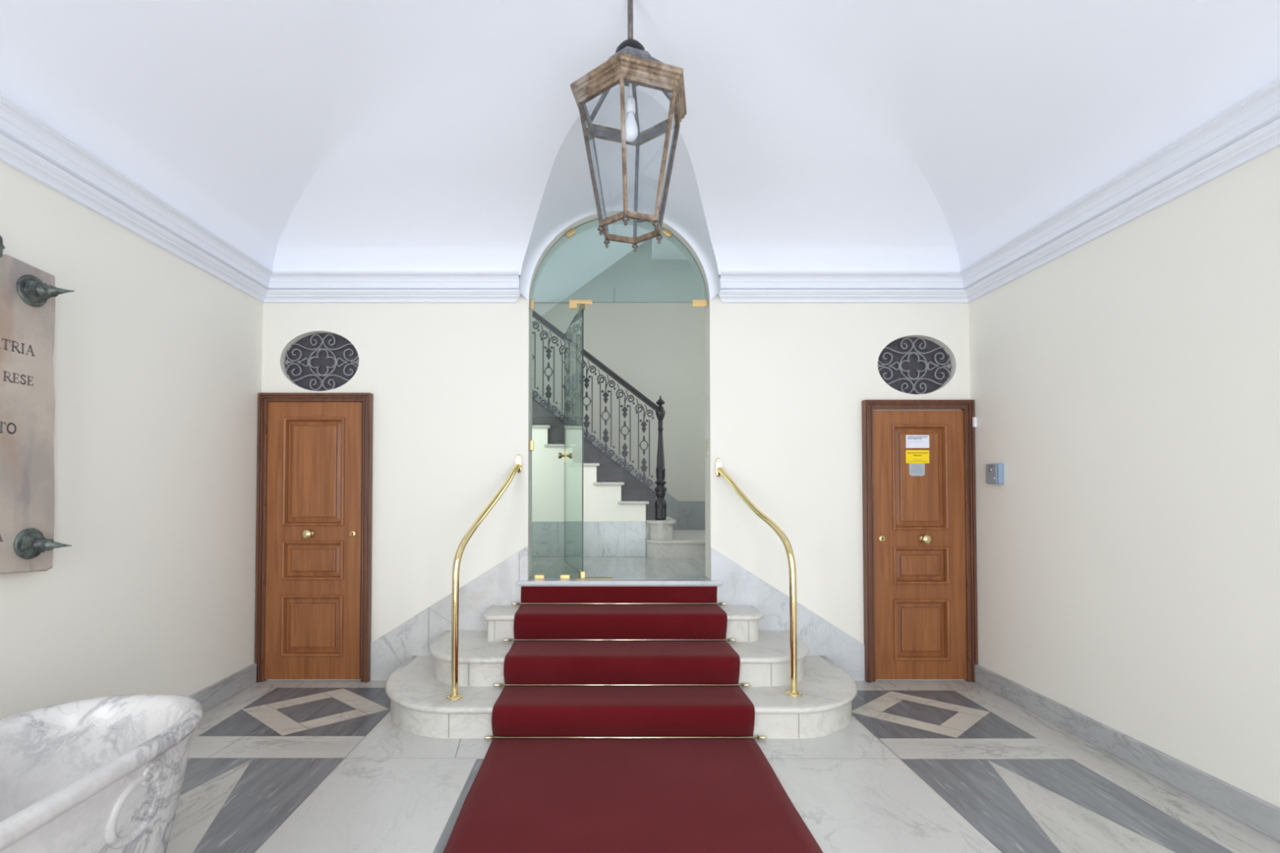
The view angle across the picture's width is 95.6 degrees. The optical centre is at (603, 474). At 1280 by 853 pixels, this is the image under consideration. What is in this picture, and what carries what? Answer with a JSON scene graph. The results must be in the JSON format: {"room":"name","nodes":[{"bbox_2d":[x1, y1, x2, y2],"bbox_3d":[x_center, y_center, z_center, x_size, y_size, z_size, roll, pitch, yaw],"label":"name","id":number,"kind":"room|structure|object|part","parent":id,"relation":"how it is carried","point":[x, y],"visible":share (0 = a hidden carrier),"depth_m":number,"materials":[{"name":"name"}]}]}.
{"room":"historic interior","nodes":[
{"label":"historic interior","id":0,"kind":"room"},
{"bbox_2d":[0,161,262,719],"bbox_3d":[-2.525,-0.093,1.747,0.150,3.200,4.790,0,-1,0],"label":"wall","id":1,"kind":"structure","parent":0,"point":[157,358],"depth_m":3.01,"materials":[{"name":"beige paint"}]},
{"bbox_2d":[0,235,74,574],"bbox_3d":[-2.326,-0.262,1.812,0.244,1.320,1.433,0,-1,0],"label":"stone plaque","id":2,"kind":"object","parent":1,"relation":"attached to","point":[28,293],"visible":1,"depth_m":2.38,"materials":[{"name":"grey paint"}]},
{"bbox_2d":[0,92,272,302],"bbox_3d":[-2.369,-1.374,1.849,0.162,0.180,4.640,0,-1,0],"label":"trim","id":3,"kind":"structure","parent":1,"relation":"attached to","point":[29,145],"depth_m":2.80,"materials":[{"name":"white paint"}]},
{"bbox_2d":[188,663,257,712],"bbox_3d":[-2.439,1.340,1.792,0.022,0.135,4.640,0,-1,0],"label":"baseboard","id":4,"kind":"structure","parent":1,"relation":"attached to","point":[221,691],"depth_m":3.73,"materials":[{"name":"grey stone"}]},
{"bbox_2d":[532,224,687,321],"bbox_3d":[0.440,-1.804,5.569,4.320,1.860,2.339,0,-1,0],"label":"ceiling","id":5,"kind":"structure","parent":0,"point":[584,256],"depth_m":5.52,"materials":[{"name":"paint"}]},
{"bbox_2d":[262,210,970,679],"bbox_3d":[0.087,-0.301,4.257,5.375,3.720,0.220,0,-1,0],"label":"wall","id":6,"kind":"structure","parent":0,"point":[786,384],"depth_m":4.15,"materials":[{"name":"beige paint"}]},
{"bbox_2d":[254,392,373,683],"bbox_3d":[-2.050,0.438,4.087,0.797,2.036,0.090,0,-1,0],"label":"door","id":7,"kind":"structure","parent":6,"relation":"in","point":[313,554],"depth_m":4.10,"materials":[{"name":"brown wood"}]},
{"bbox_3d":[-2.078,0.416,4.075,0.064,0.064,0.065,0,-1,0],"label":"knob","id":8,"kind":"part","parent":7,"relation":"part of","materials":[{"name":"gold metal"}]},
{"bbox_3d":[-2.058,1.066,4.095,0.433,0.430,0.035,0,-1,0],"label":"panel","id":9,"kind":"part","parent":7,"relation":"part of","materials":[{"name":"brown wood"}]},
{"bbox_3d":[-2.058,0.606,4.105,0.433,0.276,0.035,0,-1,0],"label":"panel","id":10,"kind":"part","parent":7,"relation":"part of","materials":[{"name":"brown wood"}]},
{"bbox_3d":[-2.058,-0.024,4.118,0.433,0.772,0.035,0,-1,0],"label":"panel","id":11,"kind":"part","parent":7,"relation":"part of","materials":[{"name":"brown wood"}]},
{"bbox_3d":[-1.779,0.419,4.104,0.044,0.044,0.006,0,-1,0],"label":"keyhole plate","id":12,"kind":"part","parent":7,"relation":"part of","materials":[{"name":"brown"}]},
{"bbox_2d":[284,333,359,391],"bbox_3d":[-2.039,-0.816,4.219,0.563,0.432,0.038,0,-1,0],"label":"air vent","id":13,"kind":"object","parent":6,"relation":"in","point":[322,362],"visible":0.95,"depth_m":4.22,"materials":[{"name":"grey metal"}]},
{"bbox_2d":[263,270,519,302],"bbox_3d":[-1.521,-1.327,4.088,1.858,0.180,0.162,0,-1,0],"label":"trim","id":14,"kind":"structure","parent":6,"relation":"attached to","point":[285,286],"depth_m":4.07,"materials":[{"name":"white paint"}]},
{"bbox_2d":[370,546,528,680],"bbox_3d":[-1.095,0.982,4.114,1.111,0.948,0.012,0,-1,0],"label":"trim","id":15,"kind":"structure","parent":6,"relation":"attached to","point":[497,586],"depth_m":4.11,"materials":[{"name":"stone"}]},
{"bbox_2d":[529,217,707,578],"bbox_3d":[0.110,-0.573,4.233,1.297,2.651,0.034,0,-1,0],"label":"glass screen","id":16,"kind":"object","parent":6,"relation":"attached to","point":[573,304],"visible":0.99,"depth_m":4.24,"materials":[{"name":"teal"}]},
{"bbox_3d":[-0.346,-0.255,4.226,0.380,2.006,0.010,0,-1,0],"label":"pane","id":17,"kind":"part","parent":16,"relation":"part of","materials":[{"name":"clear glass"}]},
{"bbox_2d":[558,303,585,577],"bbox_3d":[-0.246,-0.243,4.649,0.128,2.008,0.883,0,-1,-12],"label":"door","id":18,"kind":"structure","parent":16,"relation":"attached to","point":[582,307],"depth_m":4.29,"materials":[{"name":"teal"}]},
{"bbox_3d":[-0.365,-0.166,5.027,0.060,0.056,0.056,0,-1,-12],"label":"knob","id":19,"kind":"part","parent":18,"relation":"part of","materials":[{"name":"gold metal"}]},
{"bbox_3d":[-0.332,-0.166,5.035,0.020,0.110,0.030,0,-1,-12],"label":"lock plate","id":20,"kind":"part","parent":18,"relation":"part of","materials":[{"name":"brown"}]},
{"bbox_3d":[-0.298,-0.165,5.042,0.060,0.056,0.056,0,-1,-12],"label":"knob","id":21,"kind":"part","parent":18,"relation":"part of","materials":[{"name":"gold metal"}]},
{"bbox_3d":[-0.247,-0.249,4.656,0.010,1.994,0.869,0,-1,-12],"label":"pane","id":22,"kind":"part","parent":18,"relation":"part of","materials":[{"name":"clear glass"}]},
{"bbox_3d":[0.111,-1.581,4.254,1.294,0.635,0.010,0,-1,0],"label":"fanlight pane","id":23,"kind":"part","parent":16,"relation":"part of","materials":[{"name":"clear glass"}]},
{"bbox_2d":[711,547,864,680],"bbox_3d":[1.304,0.986,4.114,1.084,0.941,0.012,0,-1,0],"label":"trim","id":24,"kind":"structure","parent":6,"relation":"attached to","point":[740,587],"depth_m":4.11,"materials":[{"name":"stone"}]},
{"bbox_2d":[718,270,968,302],"bbox_3d":[1.720,-1.327,4.088,1.811,0.180,0.162,0,-1,0],"label":"trim","id":25,"kind":"structure","parent":6,"relation":"attached to","point":[736,286],"depth_m":4.07,"materials":[{"name":"white paint"}]},
{"bbox_2d":[877,337,951,394],"bbox_3d":[2.246,-0.789,4.218,0.561,0.426,0.038,0,-1,0],"label":"air vent","id":26,"kind":"object","parent":6,"relation":"in","point":[909,365],"visible":0.91,"depth_m":4.22,"materials":[{"name":"grey metal"}]},
{"bbox_2d":[861,400,977,683],"bbox_3d":[2.235,0.462,4.086,0.777,1.987,0.090,0,-1,0],"label":"door","id":27,"kind":"structure","parent":6,"relation":"in","point":[920,571],"depth_m":4.10,"materials":[{"name":"brown wood"}]},
{"bbox_3d":[1.971,0.453,4.103,0.044,0.044,0.006,0,-1,0],"label":"keyhole plate","id":28,"kind":"part","parent":27,"relation":"part of","materials":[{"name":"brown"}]},
{"bbox_2d":[909,463,924,475],"bbox_3d":[2.224,-0.036,4.115,0.110,0.089,0.001,0,-1,0],"label":"label sticker","id":29,"kind":"object","parent":27,"relation":"attached to","point":[915,469],"visible":1,"depth_m":4.11,"materials":[{"name":"grey paper"}]},
{"bbox_2d":[906,435,928,448],"bbox_3d":[2.230,-0.236,4.119,0.166,0.091,0.002,0,-1,0],"label":"paper notice","id":30,"kind":"object","parent":27,"relation":"attached to","point":[912,441],"visible":1,"depth_m":4.12,"materials":[{"name":"white paper"}]},
{"bbox_2d":[906,450,928,463],"bbox_3d":[2.229,-0.128,4.117,0.166,0.093,0.001,0,-1,0],"label":"notice","id":31,"kind":"object","parent":27,"relation":"attached to","point":[912,456],"visible":1,"depth_m":4.12,"materials":[{"name":"yellow paper"}]},
{"bbox_3d":[2.244,0.017,4.117,0.392,0.749,0.035,0,-1,0],"label":"panel","id":32,"kind":"part","parent":27,"relation":"part of","materials":[{"name":"brown wood"}]},
{"bbox_3d":[2.244,0.642,4.104,0.392,0.265,0.035,0,-1,0],"label":"panel","id":33,"kind":"part","parent":27,"relation":"part of","materials":[{"name":"brown wood"}]},
{"bbox_3d":[2.244,1.095,4.095,0.392,0.427,0.035,0,-1,0],"label":"panel","id":34,"kind":"part","parent":27,"relation":"part of","materials":[{"name":"brown wood"}]},
{"bbox_3d":[2.261,0.452,4.074,0.064,0.064,0.065,0,-1,0],"label":"knob","id":35,"kind":"part","parent":27,"relation":"part of","materials":[{"name":"gold metal"}]},
{"bbox_2d":[972,417,977,427],"bbox_3d":[2.610,-0.370,4.078,0.022,0.070,0.022,0,-1,0],"label":"sensor","id":36,"kind":"object","parent":27,"relation":"attached to","point":[974,419],"visible":1,"depth_m":4.07,"materials":[{"name":"white plastic"}]},
{"bbox_2d":[532,238,705,501],"bbox_3d":[0.000,-2.541,6.830,5.500,6.894,0.150,0,-1,0],"label":"wall","id":37,"kind":"structure","parent":0,"point":[658,348],"depth_m":6.73,"materials":[{"name":"paint"}]},
{"bbox_2d":[532,388,705,529],"bbox_3d":[0.000,-0.780,6.712,5.200,3.170,0.012,0,-1,0],"label":"trim","id":38,"kind":"structure","parent":37,"relation":"attached to","point":[688,515],"depth_m":6.68,"materials":[{"name":"grey stone"}]},
{"bbox_2d":[529,556,708,578],"bbox_3d":[0.000,0.829,5.484,5.200,0.100,2.600,0,-1,0],"label":"floor","id":39,"kind":"structure","parent":0,"point":[616,567],"depth_m":4.81,"materials":[{"name":"stone"}]},
{"bbox_2d":[573,577,613,578],"bbox_3d":[-0.075,0.750,4.208,0.280,0.004,0.075,0,-1,0],"label":"plate","id":40,"kind":"object","parent":39,"relation":"on","point":[574,577],"visible":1,"depth_m":4.19,"materials":[{"name":"gold metal"}]},
{"bbox_2d":[531,425,705,558],"bbox_3d":[-0.280,0.073,6.034,4.600,1.434,1.329,0,-1,0],"label":"staircase","id":41,"kind":"structure","parent":39,"relation":"on","point":[613,526],"depth_m":5.52,"materials":[{"name":"beige paint"}]},
{"bbox_3d":[-1.075,0.612,5.511,2.950,0.335,0.016,0,-1,0],"label":"skirting","id":42,"kind":"part","parent":41,"relation":"part of","materials":[{"name":"stone"}]},
{"bbox_2d":[532,310,666,519],"bbox_3d":[-0.214,-0.702,5.576,1.637,2.270,0.112,0,-1,0],"label":"balustrade","id":43,"kind":"object","parent":41,"relation":"on","point":[609,470],"visible":0.82,"depth_m":5.57,"materials":[{"name":"grey metal"}]},
{"bbox_3d":[-0.654,-0.636,5.581,0.232,0.328,0.004,0,-1,0],"label":"stringer plate","id":44,"kind":"part","parent":43,"relation":"part of","materials":[{"name":"grey metal"}]},
{"bbox_3d":[-0.420,-0.455,5.577,0.232,0.328,0.004,0,-1,0],"label":"stringer plate","id":45,"kind":"part","parent":43,"relation":"part of","materials":[{"name":"grey metal"}]},
{"bbox_3d":[-0.185,-0.275,5.573,0.232,0.328,0.004,0,-1,0],"label":"stringer plate","id":46,"kind":"part","parent":43,"relation":"part of","materials":[{"name":"grey metal"}]},
{"bbox_3d":[-0.258,-0.405,5.570,1.532,1.187,0.024,0,-1,0],"label":"rail","id":47,"kind":"part","parent":43,"relation":"part of","materials":[{"name":"black metal"}]},
{"bbox_3d":[-0.244,-1.221,5.587,1.576,1.232,0.068,0,-1,0],"label":"handrail","id":48,"kind":"part","parent":43,"relation":"part of","materials":[{"name":"black metal"}]},
{"bbox_3d":[0.049,-0.093,5.569,0.232,0.328,0.004,0,-1,0],"label":"stringer plate","id":49,"kind":"part","parent":43,"relation":"part of","materials":[{"name":"grey metal"}]},
{"bbox_3d":[0.284,0.087,5.565,0.232,0.328,0.004,0,-1,0],"label":"stringer plate","id":50,"kind":"part","parent":43,"relation":"part of","materials":[{"name":"grey metal"}]},
{"bbox_3d":[0.451,0.268,5.562,0.098,0.328,0.004,0,-1,0],"label":"stringer plate","id":51,"kind":"part","parent":43,"relation":"part of","materials":[{"name":"grey metal"}]},
{"bbox_3d":[0.545,-0.168,5.565,0.120,1.200,0.112,0,-1,0],"label":"newel post","id":52,"kind":"part","parent":43,"relation":"part of","materials":[{"name":"black metal"}]},
{"bbox_2d":[0,0,1279,300],"bbox_3d":[0.087,-1.797,1.893,5.375,0.988,5.010,0,-1,0],"label":"ceiling","id":53,"kind":"structure","parent":0,"point":[304,135],"depth_m":2.88,"materials":[{"name":"white paint"}]},
{"bbox_2d":[570,0,686,252],"bbox_3d":[0.112,-1.540,2.433,0.496,1.118,0.514,0,-1,0],"label":"hanging lantern","id":54,"kind":"object","parent":53,"relation":"hanging from","point":[632,66],"visible":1,"depth_m":2.36,"materials":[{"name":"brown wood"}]},
{"bbox_3d":[-0.033,-1.274,2.456,0.083,0.478,0.218,0,-1,11],"label":"pane","id":55,"kind":"part","parent":54,"relation":"part of","materials":[{"name":"clear glass"}]},
{"bbox_3d":[0.112,-1.716,2.437,0.201,0.040,0.208,0,-1,0],"label":"roof plate","id":56,"kind":"part","parent":54,"relation":"part of","materials":[{"name":"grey metal"}]},
{"bbox_3d":[0.112,-1.524,2.433,0.395,0.030,0.409,0,-1,0],"label":"frame","id":57,"kind":"part","parent":54,"relation":"part of","materials":[{"name":"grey metal"}]},
{"bbox_3d":[0.112,-1.030,2.422,0.259,0.022,0.269,0,-1,0],"label":"frame","id":58,"kind":"part","parent":54,"relation":"part of","materials":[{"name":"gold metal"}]},
{"bbox_2d":[625,83,635,114],"bbox_3d":[0.112,-1.606,2.434,0.042,0.180,0.041,0,-1,0],"label":"bulb socket","id":59,"kind":"object","parent":54,"relation":"attached to","point":[630,101],"depth_m":2.42,"materials":[{"name":"white ceramic"}]},
{"bbox_3d":[0.112,-1.953,2.441,0.023,0.293,0.023,0,-1,0],"label":"hanging rod","id":60,"kind":"part","parent":54,"relation":"part of","materials":[{"name":"grey metal"}]},
{"bbox_3d":[0.112,-1.459,2.431,0.064,0.119,0.064,0,-1,0],"label":"light bulb","id":61,"kind":"part","parent":54,"relation":"part of","materials":[{"name":"white glass"}]},
{"bbox_3d":[0.195,-1.133,2.522,0.148,0.055,0.010,-1,-2,41],"label":"latch arm","id":62,"kind":"part","parent":54,"relation":"part of","materials":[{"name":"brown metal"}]},
{"bbox_2d":[165,680,1279,852],"bbox_3d":[0.087,1.456,1.740,5.275,0.102,4.840,0,-1,0],"label":"floor","id":63,"kind":"structure","parent":0,"point":[275,766],"depth_m":2.68,"materials":[{"name":"white stone"}]},
{"bbox_2d":[0,693,203,852],"bbox_3d":[-1.648,1.085,1.202,0.674,0.620,1.820,0,-1,0],"label":"bathtub","id":64,"kind":"object","parent":63,"relation":"on","point":[104,774],"visible":1,"depth_m":1.83,"materials":[{"name":"white stone"}]},
{"bbox_2d":[385,578,857,738],"bbox_3d":[0.105,1.093,3.658,2.942,0.707,1.059,0,-1,0],"label":"entrance steps","id":65,"kind":"structure","parent":63,"relation":"on","point":[418,690],"depth_m":3.47,"materials":[{"name":"stone"}]},
{"bbox_2d":[446,453,521,700],"bbox_3d":[-0.740,0.557,3.700,0.099,1.428,0.908,0,-1,15],"label":"handrail","id":66,"kind":"object","parent":65,"relation":"on","point":[455,695],"visible":1,"depth_m":3.30,"materials":[{"name":"gold metal"}]},
{"bbox_3d":[-0.608,-0.078,4.136,0.047,0.138,0.012,0,-1,0],"label":"wall plate","id":67,"kind":"part","parent":66,"relation":"part of","materials":[{"name":"gold metal"}]},
{"bbox_2d":[715,457,802,697],"bbox_3d":[0.954,0.571,3.722,0.091,1.400,0.873,0,-1,-21],"label":"handrail","id":68,"kind":"object","parent":65,"relation":"on","point":[719,470],"visible":1,"depth_m":3.35,"materials":[{"name":"gold metal"}]},
{"bbox_3d":[0.820,-0.051,4.136,0.047,0.138,0.012,0,-1,0],"label":"wall plate","id":69,"kind":"part","parent":68,"relation":"part of","materials":[{"name":"gold metal"}]},
{"bbox_2d":[443,586,822,852],"bbox_3d":[0.106,1.074,1.813,1.418,0.663,4.570,0,-1,0],"label":"carpet runner","id":70,"kind":"object","parent":63,"relation":"on","point":[525,795],"visible":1,"depth_m":3.02,"materials":[{"name":"red carpet"}]},
{"bbox_2d":[502,638,736,641],"bbox_3d":[0.102,1.079,3.784,1.519,0.020,0.032,0,-1,0],"label":"rod","id":71,"kind":"object","parent":70,"relation":"on","point":[509,639],"visible":1,"depth_m":3.77,"materials":[{"name":"gold metal"}]},
{"bbox_3d":[0.102,1.076,3.776,1.439,0.012,0.012,0,-1,0],"label":"rod","id":72,"kind":"part","parent":71,"relation":"part of","materials":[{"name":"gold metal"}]},
{"bbox_2d":[511,602,727,605],"bbox_3d":[0.110,0.908,4.080,1.516,0.020,0.032,0,-1,0],"label":"rod","id":73,"kind":"object","parent":70,"relation":"on","point":[513,603],"visible":1,"depth_m":4.07,"materials":[{"name":"gold metal"}]},
{"bbox_3d":[0.110,0.906,4.072,1.436,0.012,0.012,0,-1,0],"label":"rod","id":74,"kind":"part","parent":73,"relation":"part of","materials":[{"name":"gold metal"}]},
{"bbox_2d":[493,683,750,687],"bbox_3d":[0.107,1.248,3.441,1.522,0.020,0.032,0,-1,0],"label":"rod","id":75,"kind":"object","parent":70,"relation":"on","point":[500,685],"visible":1,"depth_m":3.43,"materials":[{"name":"gold metal"}]},
{"bbox_3d":[0.107,1.246,3.433,1.442,0.012,0.012,0,-1,0],"label":"rod","id":76,"kind":"part","parent":75,"relation":"part of","materials":[{"name":"gold metal"}]},
{"bbox_2d":[484,735,767,740],"bbox_3d":[0.118,1.418,3.129,1.520,0.020,0.032,0,-1,0],"label":"rod","id":77,"kind":"object","parent":70,"relation":"on","point":[757,737],"visible":1,"depth_m":3.12,"materials":[{"name":"gold metal"}]},
{"bbox_3d":[0.118,1.416,3.121,1.440,0.012,0.012,0,-1,0],"label":"rod","id":78,"kind":"part","parent":77,"relation":"part of","materials":[{"name":"gold metal"}]},
{"bbox_2d":[968,146,1279,808],"bbox_3d":[2.700,-0.093,1.747,0.150,3.200,4.790,0,-1,0],"label":"wall","id":79,"kind":"structure","parent":0,"point":[1125,386],"depth_m":2.77,"materials":[{"name":"beige paint"}]},
{"bbox_2d":[986,462,1004,484],"bbox_3d":[2.603,-0.007,3.861,0.044,0.136,0.124,0,-1,0],"label":"box","id":80,"kind":"object","parent":79,"relation":"attached to","point":[994,472],"visible":1,"depth_m":3.83,"materials":[{"name":"blue plastic"}]},
{"bbox_3d":[2.588,-0.008,3.872,0.007,0.130,0.102,0,-1,0],"label":"lid","id":81,"kind":"part","parent":80,"relation":"part of","materials":[{"name":"silver metal"}]},
{"bbox_2d":[960,76,1279,302],"bbox_3d":[2.544,-1.374,1.849,0.162,0.180,4.640,0,-1,0],"label":"trim","id":82,"kind":"structure","parent":79,"relation":"attached to","point":[1247,130],"depth_m":2.71,"materials":[{"name":"white paint"}]},
{"bbox_2d":[974,664,1279,842],"bbox_3d":[2.613,1.345,1.792,0.024,0.125,4.640,0,-1,0],"label":"baseboard","id":83,"kind":"structure","parent":79,"relation":"attached to","point":[1263,816],"depth_m":2.77,"materials":[{"name":"grey stone"}]}
]}

